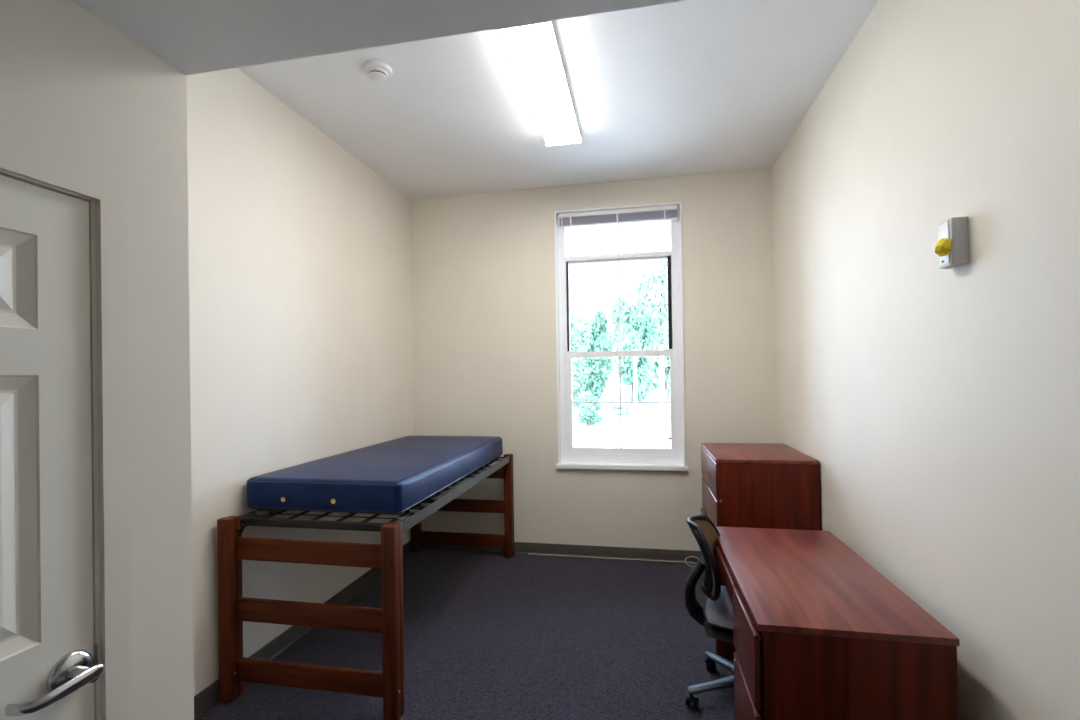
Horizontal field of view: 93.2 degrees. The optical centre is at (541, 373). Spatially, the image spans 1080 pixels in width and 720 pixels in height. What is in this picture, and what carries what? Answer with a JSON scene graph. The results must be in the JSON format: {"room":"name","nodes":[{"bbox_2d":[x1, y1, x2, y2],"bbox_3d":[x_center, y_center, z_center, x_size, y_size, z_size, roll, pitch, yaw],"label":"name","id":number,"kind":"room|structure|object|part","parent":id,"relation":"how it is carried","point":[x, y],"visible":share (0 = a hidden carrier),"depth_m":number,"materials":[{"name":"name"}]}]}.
{"room":"dorm room","nodes":[
{"label":"dorm room","id":0,"kind":"room"},
{"bbox_2d":[0,0,193,719],"bbox_3d":[-1.291,0.404,-0.010,0.120,2.450,2.888,-1,0,11],"label":"wall","id":1,"kind":"structure","parent":0,"point":[75,89],"depth_m":1.27,"materials":[{"name":"beige paint"}]},
{"bbox_2d":[0,137,132,719],"bbox_3d":[-1.093,0.587,0.706,0.132,2.086,1.057,-1,0,11],"label":"door","id":2,"kind":"structure","parent":1,"relation":"in","point":[66,630],"depth_m":1.09,"materials":[{"name":"white wood"}]},
{"bbox_3d":[-0.976,0.643,1.036,0.040,0.032,0.153,-1,0,27],"label":"lever","id":3,"kind":"part","parent":2,"relation":"part of","materials":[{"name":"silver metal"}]},
{"bbox_3d":[-1.014,0.640,1.156,0.026,0.056,0.002,-1,0,11],"label":"strike plate","id":4,"kind":"part","parent":2,"relation":"part of","materials":[{"name":"silver metal"}]},
{"bbox_2d":[187,68,413,695],"bbox_3d":[-1.606,-0.005,3.161,0.120,3.307,3.454,-1,0,11],"label":"wall","id":5,"kind":"structure","parent":0,"point":[300,274],"depth_m":3.05,"materials":[{"name":"beige paint"}]},
{"bbox_2d":[194,540,410,719],"bbox_3d":[-1.504,1.597,3.199,0.016,0.100,3.334,-1,0,11],"label":"baseboard","id":6,"kind":"structure","parent":5,"relation":"attached to","point":[209,696],"depth_m":3.07,"materials":[{"name":"plastic"}]},
{"bbox_2d":[73,0,684,74],"bbox_3d":[-0.137,-1.328,-0.293,2.547,0.978,3.008,-1,0,11],"label":"ceiling","id":7,"kind":"structure","parent":0,"point":[192,36],"depth_m":1.20,"materials":[{"name":"white paint"}]},
{"bbox_2d":[195,548,734,719],"bbox_3d":[-0.200,1.695,1.514,3.457,0.150,6.542,-1,0,11],"label":"floor","id":8,"kind":"structure","parent":0,"point":[488,635],"depth_m":3.04,"materials":[{"name":"carpet"}]},
{"bbox_2d":[217,454,514,719],"bbox_3d":[-0.930,1.183,3.573,0.960,0.914,2.264,-1,0,11],"label":"frame","id":9,"kind":"object","parent":8,"relation":"on","point":[235,669],"visible":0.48,"depth_m":2.54,"materials":[{"name":"brown wood"}]},
{"bbox_3d":[-1.576,1.187,2.591,0.068,0.910,0.086,-1,0,11],"label":"post","id":10,"kind":"part","parent":9,"relation":"part of","materials":[{"name":"brown wood"}]},
{"bbox_3d":[-1.346,0.767,3.656,0.034,0.056,2.164,-1,0,11],"label":"rail","id":11,"kind":"part","parent":9,"relation":"part of","materials":[{"name":"grey metal"}]},
{"bbox_3d":[-1.141,0.884,2.522,0.830,0.110,0.026,-1,0,11],"label":"rail","id":12,"kind":"part","parent":9,"relation":"part of","materials":[{"name":"brown wood"}]},
{"bbox_3d":[-1.136,1.192,2.521,0.830,0.111,0.026,-1,0,11],"label":"rail","id":13,"kind":"part","parent":9,"relation":"part of","materials":[{"name":"brown wood"}]},
{"bbox_3d":[-1.132,1.498,2.520,0.830,0.111,0.026,-1,0,11],"label":"rail","id":14,"kind":"part","parent":9,"relation":"part of","materials":[{"name":"brown wood"}]},
{"bbox_2d":[246,436,502,514],"bbox_3d":[-0.963,0.635,3.606,0.910,0.187,1.960,-1,0,11],"label":"mattress","id":15,"kind":"object","parent":9,"relation":"on","point":[391,477],"visible":1,"depth_m":2.80,"materials":[{"name":"blue plastic"}]},
{"bbox_3d":[-0.703,1.173,2.420,0.068,0.910,0.086,-1,0,11],"label":"post","id":16,"kind":"part","parent":9,"relation":"part of","materials":[{"name":"brown wood"}]},
{"bbox_3d":[-1.160,1.190,4.726,0.068,0.910,0.086,-1,0,11],"label":"post","id":17,"kind":"part","parent":9,"relation":"part of","materials":[{"name":"brown wood"}]},
{"bbox_3d":[-0.496,0.753,3.490,0.034,0.056,2.164,-1,0,11],"label":"rail","id":18,"kind":"part","parent":9,"relation":"part of","materials":[{"name":"grey metal"}]},
{"bbox_3d":[-0.726,1.196,4.625,0.830,0.111,0.026,-1,0,11],"label":"rail","id":19,"kind":"part","parent":9,"relation":"part of","materials":[{"name":"brown wood"}]},
{"bbox_3d":[-0.722,1.502,4.624,0.830,0.111,0.026,-1,0,11],"label":"rail","id":20,"kind":"part","parent":9,"relation":"part of","materials":[{"name":"brown wood"}]},
{"bbox_3d":[-0.731,0.887,4.627,0.830,0.110,0.026,-1,0,11],"label":"rail","id":21,"kind":"part","parent":9,"relation":"part of","materials":[{"name":"brown wood"}]},
{"bbox_3d":[-0.286,1.176,4.556,0.068,0.910,0.086,-1,0,11],"label":"post","id":22,"kind":"part","parent":9,"relation":"part of","materials":[{"name":"brown wood"}]},
{"bbox_2d":[528,553,698,566],"bbox_3d":[0.668,1.589,4.396,1.622,0.061,0.117,-1,0,11],"label":"cable","id":23,"kind":"object","parent":8,"relation":"on","point":[528,553],"visible":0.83,"depth_m":4.44,"materials":[{"name":"beige plastic"}]},
{"bbox_2d":[684,514,733,708],"bbox_3d":[1.028,1.169,2.469,0.650,0.873,0.636,-1,0,23],"label":"chair","id":24,"kind":"object","parent":8,"relation":"on","point":[716,616],"visible":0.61,"depth_m":2.47,"materials":[{"name":"black plastic"}]},
{"bbox_3d":[0.826,0.912,2.571,0.172,0.352,0.418,-1,0,23],"label":"frame","id":25,"kind":"part","parent":24,"relation":"part of","materials":[{"name":"black plastic"}]},
{"bbox_3d":[0.861,1.504,2.468,0.314,0.066,0.105,-1,0,-6],"label":"leg","id":26,"kind":"part","parent":24,"relation":"part of","materials":[{"name":"grey metal"}]},
{"bbox_3d":[1.044,1.142,2.479,0.470,0.064,0.476,-1,0,23],"label":"seat","id":27,"kind":"part","parent":24,"relation":"part of","materials":[{"name":"grey fabric"}]},
{"bbox_3d":[0.964,1.503,2.642,0.105,0.066,0.314,-1,0,-23],"label":"leg","id":28,"kind":"part","parent":24,"relation":"part of","materials":[{"name":"grey metal"}]},
{"bbox_2d":[701,443,819,570],"bbox_3d":[1.507,1.077,3.625,0.628,1.055,0.815,-1,0,11],"label":"dresser","id":29,"kind":"object","parent":8,"relation":"on","point":[746,485],"visible":0.56,"depth_m":3.25,"materials":[{"name":"brown wood"}]},
{"bbox_3d":[1.214,0.701,3.686,0.018,0.236,0.801,-1,0,11],"label":"drawer","id":30,"kind":"part","parent":29,"relation":"part of","materials":[{"name":"brown wood"}]},
{"bbox_3d":[1.218,0.945,3.685,0.018,0.236,0.801,-1,0,11],"label":"drawer","id":31,"kind":"part","parent":29,"relation":"part of","materials":[{"name":"brown wood"}]},
{"bbox_3d":[1.446,1.088,3.239,0.596,1.030,0.018,-1,0,11],"label":"panel","id":32,"kind":"part","parent":29,"relation":"part of","materials":[{"name":"brown wood"}]},
{"bbox_2d":[716,526,959,719],"bbox_3d":[1.152,1.231,2.262,0.626,0.745,1.153,-1,0,11],"label":"desk","id":33,"kind":"object","parent":8,"relation":"on","point":[819,633],"visible":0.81,"depth_m":1.75,"materials":[{"name":"brown wood"}]},
{"bbox_3d":[1.270,1.244,2.811,0.593,0.720,0.022,-1,0,11],"label":"panel","id":34,"kind":"part","parent":33,"relation":"part of","materials":[{"name":"brown wood"}]},
{"bbox_3d":[0.895,0.951,2.529,0.018,0.091,0.715,-1,0,11],"label":"drawer","id":35,"kind":"part","parent":33,"relation":"part of","materials":[{"name":"brown wood"}]},
{"bbox_3d":[0.786,1.032,1.965,0.018,0.256,0.418,-1,0,11],"label":"drawer","id":36,"kind":"part","parent":33,"relation":"part of","materials":[{"name":"brown wood"}]},
{"bbox_3d":[0.791,1.370,1.964,0.018,0.375,0.418,-1,0,11],"label":"drawer","id":37,"kind":"part","parent":33,"relation":"part of","materials":[{"name":"brown wood"}]},
{"bbox_3d":[1.059,1.242,1.707,0.585,0.720,0.020,-1,0,11],"label":"panel","id":38,"kind":"part","parent":33,"relation":"part of","materials":[{"name":"brown wood"}]},
{"bbox_2d":[238,0,877,198],"bbox_3d":[0.025,-1.744,2.948,3.457,0.120,3.654,-1,0,11],"label":"ceiling","id":39,"kind":"structure","parent":0,"point":[687,87],"depth_m":3.08,"materials":[{"name":"white paint"}]},
{"bbox_2d":[362,60,391,81],"bbox_3d":[-0.898,-1.644,2.801,0.158,0.054,0.158,-1,0,11],"label":"smoke detector","id":40,"kind":"object","parent":39,"relation":"attached to","point":[377,71],"visible":1,"depth_m":2.77,"materials":[{"name":"white plastic"}]},
{"bbox_2d":[497,20,581,146],"bbox_3d":[0.038,-1.642,2.961,0.254,0.084,1.258,-1,0,11],"label":"ceiling light","id":41,"kind":"object","parent":39,"relation":"attached to","point":[534,48],"visible":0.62,"depth_m":2.78,"materials":[{"name":"white plastic"}]},
{"bbox_2d":[410,168,775,550],"bbox_3d":[0.381,-0.028,4.635,3.457,3.307,0.200,-1,0,11],"label":"wall","id":42,"kind":"structure","parent":0,"point":[483,264],"depth_m":4.59,"materials":[{"name":"beige paint"}]},
{"bbox_2d":[422,542,701,562],"bbox_3d":[0.384,1.575,4.521,3.185,0.100,0.016,-1,0,11],"label":"baseboard","id":43,"kind":"structure","parent":42,"relation":"attached to","point":[519,547],"depth_m":4.51,"materials":[{"name":"plastic"}]},
{"bbox_2d":[554,202,687,470],"bbox_3d":[0.695,-0.309,4.552,1.131,2.300,0.224,-1,0,11],"label":"window","id":44,"kind":"structure","parent":42,"relation":"in","point":[673,458],"depth_m":4.53,"materials":[{"name":"white plastic"}]},
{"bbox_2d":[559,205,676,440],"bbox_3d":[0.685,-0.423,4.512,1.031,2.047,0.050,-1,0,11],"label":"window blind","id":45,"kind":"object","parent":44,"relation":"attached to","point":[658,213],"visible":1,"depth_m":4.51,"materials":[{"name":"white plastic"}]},
{"bbox_3d":[0.672,-1.330,4.519,1.023,0.013,0.036,-1,0,11],"label":"rail","id":46,"kind":"part","parent":45,"relation":"part of","materials":[{"name":"white plastic"}]},
{"bbox_2d":[617,224,618,253],"bbox_3d":[0.692,-1.234,4.589,0.018,0.324,0.009,-1,0,11],"label":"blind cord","id":47,"kind":"object","parent":44,"relation":"attached to","point":[617,224],"depth_m":4.58,"materials":[{"name":"white"}]},
{"bbox_3d":[0.697,-0.588,4.608,0.933,0.881,0.030,-1,0,11],"label":"sash","id":48,"kind":"part","parent":44,"relation":"part of","materials":[{"name":"glass"}]},
{"bbox_2d":[570,262,667,350],"bbox_3d":[0.692,-0.602,4.602,0.872,0.808,0.008,-1,0,11],"label":"window pane","id":49,"kind":"object","parent":44,"relation":"attached to","point":[571,263],"depth_m":4.60,"materials":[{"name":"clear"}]},
{"bbox_3d":[0.704,0.260,4.571,0.933,0.923,0.034,-1,0,11],"label":"sash","id":50,"kind":"part","parent":44,"relation":"part of","materials":[{"name":"glass"}]},
{"bbox_2d":[572,357,669,447],"bbox_3d":[0.710,0.261,4.567,0.866,0.812,0.008,-1,0,11],"label":"window pane","id":51,"kind":"object","parent":44,"relation":"attached to","point":[620,402],"depth_m":4.56,"materials":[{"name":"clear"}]},
{"bbox_3d":[0.694,0.819,4.453,1.131,0.042,0.034,-1,0,11],"label":"sill","id":52,"kind":"part","parent":44,"relation":"part of","materials":[{"name":"white plastic"}]},
{"bbox_2d":[772,0,1079,719],"bbox_3d":[1.403,-0.059,1.164,0.120,3.307,6.222,-1,0,11],"label":"wall","id":53,"kind":"structure","parent":0,"point":[938,410],"depth_m":1.82,"materials":[{"name":"beige paint"}]},
{"bbox_2d":[934,216,968,268],"bbox_3d":[1.411,-0.451,1.779,0.087,0.160,0.094,-1,0,11],"label":"fire alarm strobe","id":54,"kind":"object","parent":53,"relation":"attached to","point":[951,248],"visible":1,"depth_m":1.74,"materials":[{"name":"grey plastic"}]},
{"label":"outside","id":55,"kind":"structure","parent":0,"visible":0},
{"bbox_2d":[573,384,670,447],"bbox_3d":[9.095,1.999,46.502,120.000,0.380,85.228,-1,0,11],"label":"ground","id":56,"kind":"structure","parent":55,"point":[650,426],"depth_m":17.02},
{"bbox_2d":[570,310,591,400],"bbox_3d":[1.436,-1.044,30.725,3.258,5.911,3.564,-1,0,11],"label":"tree","id":57,"kind":"object","parent":56,"relation":"on","point":[579,328],"visible":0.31,"depth_m":30.12,"materials":[{"name":"green plant"}]},
{"bbox_2d":[573,393,603,426],"bbox_3d":[1.620,1.224,17.010,1.181,1.130,0.950,-1,0,-27],"label":"shrub","id":58,"kind":"object","parent":56,"relation":"on","point":[586,414],"visible":0.91,"depth_m":16.84,"materials":[{"name":"green plant"}]},
{"bbox_2d":[575,309,613,399],"bbox_3d":[3.742,-1.290,35.809,2.964,6.440,3.601,-1,0,11],"label":"tree","id":59,"kind":"object","parent":56,"relation":"on","point":[596,380],"visible":0.78,"depth_m":35.16,"materials":[{"name":"green plant"}]},
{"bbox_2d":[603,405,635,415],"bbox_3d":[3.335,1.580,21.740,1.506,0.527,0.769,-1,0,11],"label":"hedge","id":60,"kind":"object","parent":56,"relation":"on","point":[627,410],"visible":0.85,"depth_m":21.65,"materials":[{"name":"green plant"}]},
{"bbox_2d":[610,294,659,403],"bbox_3d":[5.468,-1.412,29.734,2.918,6.531,3.163,-1,0,11],"label":"tree","id":61,"kind":"object","parent":56,"relation":"on","point":[637,324],"visible":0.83,"depth_m":29.32,"materials":[{"name":"green plant"}]},
{"bbox_2d":[633,349,638,406],"bbox_3d":[5.047,0.231,27.339,0.320,3.100,0.312,-1,0,11],"label":"post","id":62,"kind":"object","parent":56,"relation":"on","point":[634,358],"visible":0.8,"depth_m":27.26,"materials":[{"name":"paint"}]},
{"bbox_2d":[634,260,669,398],"bbox_3d":[8.709,-3.348,35.341,4.433,10.515,4.400,-1,0,11],"label":"tree","id":63,"kind":"object","parent":56,"relation":"on","point":[656,291],"visible":0.35,"depth_m":34.88,"materials":[{"name":"green plant"}]},
{"bbox_2d":[658,344,666,406],"bbox_3d":[6.400,0.109,27.076,0.448,3.300,0.437,-1,0,11],"label":"post","id":64,"kind":"object","parent":56,"relation":"on","point":[661,347],"visible":1,"depth_m":26.97,"materials":[{"name":"paint"}]}
]}

